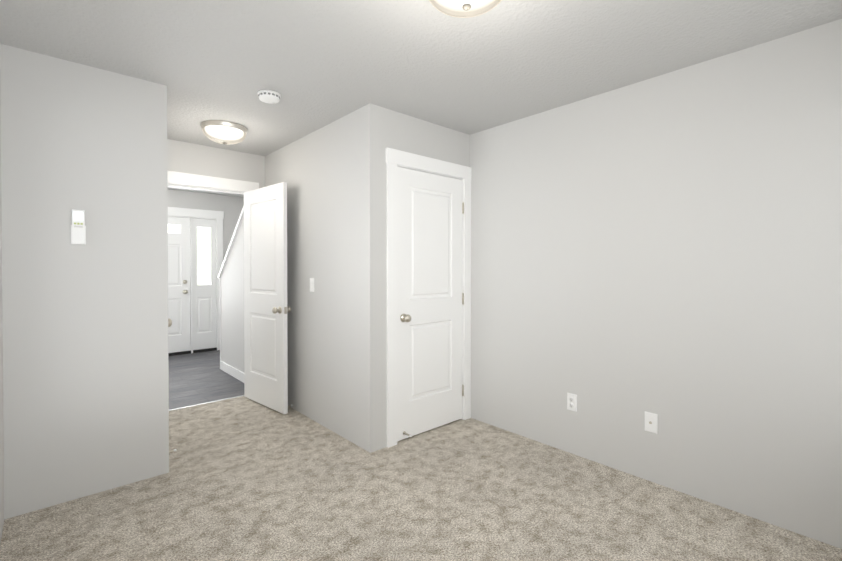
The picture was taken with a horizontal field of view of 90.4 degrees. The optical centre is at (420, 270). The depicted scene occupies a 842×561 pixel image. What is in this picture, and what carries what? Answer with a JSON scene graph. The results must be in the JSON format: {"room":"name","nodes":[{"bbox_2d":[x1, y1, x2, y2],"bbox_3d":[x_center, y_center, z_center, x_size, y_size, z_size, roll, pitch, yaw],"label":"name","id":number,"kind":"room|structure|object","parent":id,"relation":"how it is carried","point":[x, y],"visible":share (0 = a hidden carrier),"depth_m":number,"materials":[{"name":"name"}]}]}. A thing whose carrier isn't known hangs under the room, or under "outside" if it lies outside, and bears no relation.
{"room":"empty bedroom","nodes":[
{"label":"empty bedroom","id":0,"kind":"room"},
{"bbox_2d":[0,82,3,542],"bbox_3d":[-2.428,0.058,2.368,0.120,2.440,7.490,0,1,-42],"label":"wall","id":1,"kind":"structure","parent":0,"point":[1,436],"depth_m":2.08,"materials":[{"name":"grey paint"}]},
{"bbox_2d":[0,44,168,519],"bbox_3d":[-2.288,0.054,2.856,0.740,2.440,1.250,0,1,-42],"label":"wall block","id":2,"kind":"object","parent":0,"point":[85,377],"visible":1,"depth_m":2.35,"materials":[{"name":"grey paint"}]},
{"bbox_2d":[71,209,85,244],"bbox_3d":[-1.913,-0.245,2.335,0.066,0.192,0.022,0,1,-42],"label":"thermostat","id":3,"kind":"object","parent":2,"relation":"attached to","point":[78,231],"visible":1,"depth_m":2.33,"materials":[{"name":"white plastic"}]},
{"bbox_2d":[168,350,243,409],"bbox_3d":[-2.876,1.284,5.131,3.130,0.060,2.795,0,1,-42],"label":"floor","id":4,"kind":"structure","parent":0,"point":[198,378],"depth_m":4.76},
{"bbox_2d":[168,189,243,260],"bbox_3d":[-3.770,0.025,6.115,2.890,2.440,0.120,0,1,-42],"label":"wall","id":5,"kind":"structure","parent":0,"point":[231,207],"depth_m":6.55,"materials":[{"name":"grey paint"}]},
{"bbox_2d":[168,216,189,352],"bbox_3d":[-3.846,0.204,6.038,0.914,2.004,0.179,0,1,-42],"label":"entry door","id":6,"kind":"structure","parent":5,"relation":"in","point":[179,280],"depth_m":6.23,"materials":[{"name":"white wood"}]},
{"bbox_2d":[168,347,216,355],"bbox_3d":[-3.703,1.226,6.160,1.284,0.038,0.073,0,1,-42],"label":"trim","id":7,"kind":"structure","parent":5,"relation":"attached to","point":[189,352],"depth_m":6.34,"materials":[{"name":"black metal"}]},
{"bbox_2d":[168,207,223,352],"bbox_3d":[-3.707,0.155,6.158,1.480,2.180,0.142,0,1,-42],"label":"door frame","id":8,"kind":"structure","parent":5,"relation":"attached to","point":[218,216],"depth_m":6.45,"materials":[{"name":"white wood"}]},
{"bbox_2d":[192,218,215,349],"bbox_3d":[-3.359,0.200,6.476,0.335,2.004,0.045,0,1,-42],"label":"sidelight","id":9,"kind":"object","parent":5,"relation":"attached to","point":[204,280],"visible":0.88,"depth_m":6.46,"materials":[{"name":"white"}]},
{"bbox_2d":[167,139,264,187],"bbox_3d":[-1.946,0.043,4.084,2.890,2.440,0.120,0,1,-42],"label":"wall","id":10,"kind":"structure","parent":0,"point":[189,158],"depth_m":3.98,"materials":[{"name":"grey paint"}]},
{"bbox_2d":[169,395,243,410],"bbox_3d":[-2.051,1.261,3.995,0.800,0.005,0.021,0,1,-42],"label":"trim","id":11,"kind":"structure","parent":10,"relation":"attached to","point":[204,403],"depth_m":3.98,"materials":[{"name":"silver metal"}]},
{"bbox_2d":[167,171,258,194],"bbox_3d":[-2.054,0.186,3.989,0.962,2.155,0.164,0,1,-42],"label":"door frame","id":12,"kind":"structure","parent":10,"relation":"attached to","point":[174,177],"depth_m":3.94,"materials":[{"name":"white wood"}]},
{"bbox_2d":[221,108,360,446],"bbox_3d":[-1.450,0.042,4.213,0.140,2.440,3.150,0,1,-42],"label":"wall","id":13,"kind":"structure","parent":0,"point":[317,171],"depth_m":3.45,"materials":[{"name":"grey paint"}]},
{"bbox_2d":[218,206,243,360],"bbox_3d":[-2.093,0.060,4.914,0.170,2.192,1.326,0,1,-42],"label":"trim","id":14,"kind":"structure","parent":13,"relation":"attached to","point":[231,243],"depth_m":5.08,"materials":[{"name":"white wood"}]},
{"bbox_2d":[220,361,243,382],"bbox_3d":[-2.136,1.204,4.873,0.013,0.105,1.293,0,1,-42],"label":"baseboard","id":15,"kind":"structure","parent":13,"relation":"attached to","point":[232,371],"depth_m":4.96,"materials":[{"name":"white wood"}]},
{"bbox_2d":[244,182,292,413],"bbox_3d":[-1.441,0.237,3.948,0.191,2.030,0.763,0,1,-42],"label":"bedroom door","id":16,"kind":"structure","parent":13,"relation":"in","point":[266,308],"depth_m":3.86,"materials":[{"name":"white wood"}]},
{"bbox_2d":[310,278,313,291],"bbox_3d":[-0.928,0.118,3.547,0.014,0.117,0.072,0,1,-42],"label":"light switch","id":17,"kind":"object","parent":13,"relation":"attached to","point":[311,284],"visible":1,"depth_m":3.54,"materials":[{"name":"white plastic"}]},
{"bbox_2d":[360,103,469,452],"bbox_3d":[-0.008,0.050,3.311,1.040,2.440,0.120,0,1,-42],"label":"wall","id":18,"kind":"structure","parent":0,"point":[382,129],"depth_m":2.98,"materials":[{"name":"grey paint"}]},
{"bbox_2d":[386,147,470,447],"bbox_3d":[0.047,0.239,3.363,0.760,2.060,0.120,0,1,-42],"label":"door frame","id":19,"kind":"structure","parent":18,"relation":"attached to","point":[462,260],"depth_m":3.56,"materials":[{"name":"white wood"}]},
{"bbox_2d":[397,167,463,440],"bbox_3d":[0.083,0.244,3.329,0.720,2.028,0.186,0,1,-42],"label":"closet door","id":20,"kind":"structure","parent":18,"relation":"in","point":[430,302],"depth_m":3.30,"materials":[{"name":"white wood"}]},
{"bbox_2d":[0,396,841,560],"bbox_3d":[-0.374,1.308,2.345,3.130,0.060,4.695,0,1,-42],"label":"floor carpet","id":21,"kind":"object","parent":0,"point":[245,479],"visible":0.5,"depth_m":2.25,"materials":[{"name":"beige carpet"}]},
{"bbox_2d":[0,0,841,196],"bbox_3d":[-1.308,-1.211,3.362,3.130,0.080,7.490,0,1,-42],"label":"ceiling","id":22,"kind":"structure","parent":0,"point":[316,64],"depth_m":2.18,"materials":[{"name":"grey paint"}]},
{"bbox_2d":[201,120,246,144],"bbox_3d":[-1.603,-1.101,3.415,0.344,0.139,0.344,0,1,-42],"label":"light","id":23,"kind":"object","parent":22,"relation":"attached to","point":[223,132],"visible":1,"depth_m":3.31,"materials":[{"name":"white glass"}]},
{"bbox_2d":[258,90,280,103],"bbox_3d":[-1.000,-1.141,2.759,0.144,0.049,0.144,0,1,-42],"label":"smoke detector","id":24,"kind":"object","parent":22,"relation":"attached to","point":[269,96],"visible":1,"depth_m":2.72,"materials":[{"name":"white plastic"}]},
{"bbox_2d":[429,0,501,17],"bbox_3d":[0.178,-1.086,1.627,0.356,0.139,0.356,0,1,-42],"label":"flush-mount light","id":25,"kind":"object","parent":22,"relation":"attached to","point":[463,8],"visible":1,"depth_m":1.65,"materials":[{"name":"white glass"}]},
{"bbox_2d":[470,19,841,548],"bbox_3d":[-0.188,0.041,4.379,0.120,2.440,7.490,0,1,-42],"label":"wall","id":26,"kind":"structure","parent":0,"point":[667,248],"depth_m":2.40,"materials":[{"name":"grey paint"}]},
{"bbox_2d":[567,393,576,411],"bbox_3d":[1.050,0.913,2.911,0.009,0.117,0.072,0,1,-42],"label":"duplex electrical outlet","id":27,"kind":"object","parent":26,"relation":"attached to","point":[571,402],"visible":1,"depth_m":2.91,"materials":[{"name":"white plastic"}]},
{"bbox_2d":[644,411,657,433],"bbox_3d":[1.387,0.917,2.529,0.018,0.117,0.072,0,1,-42],"label":"outlet","id":28,"kind":"object","parent":26,"relation":"attached to","point":[651,422],"visible":1,"depth_m":2.53,"materials":[{"name":"white plastic"}]}
]}

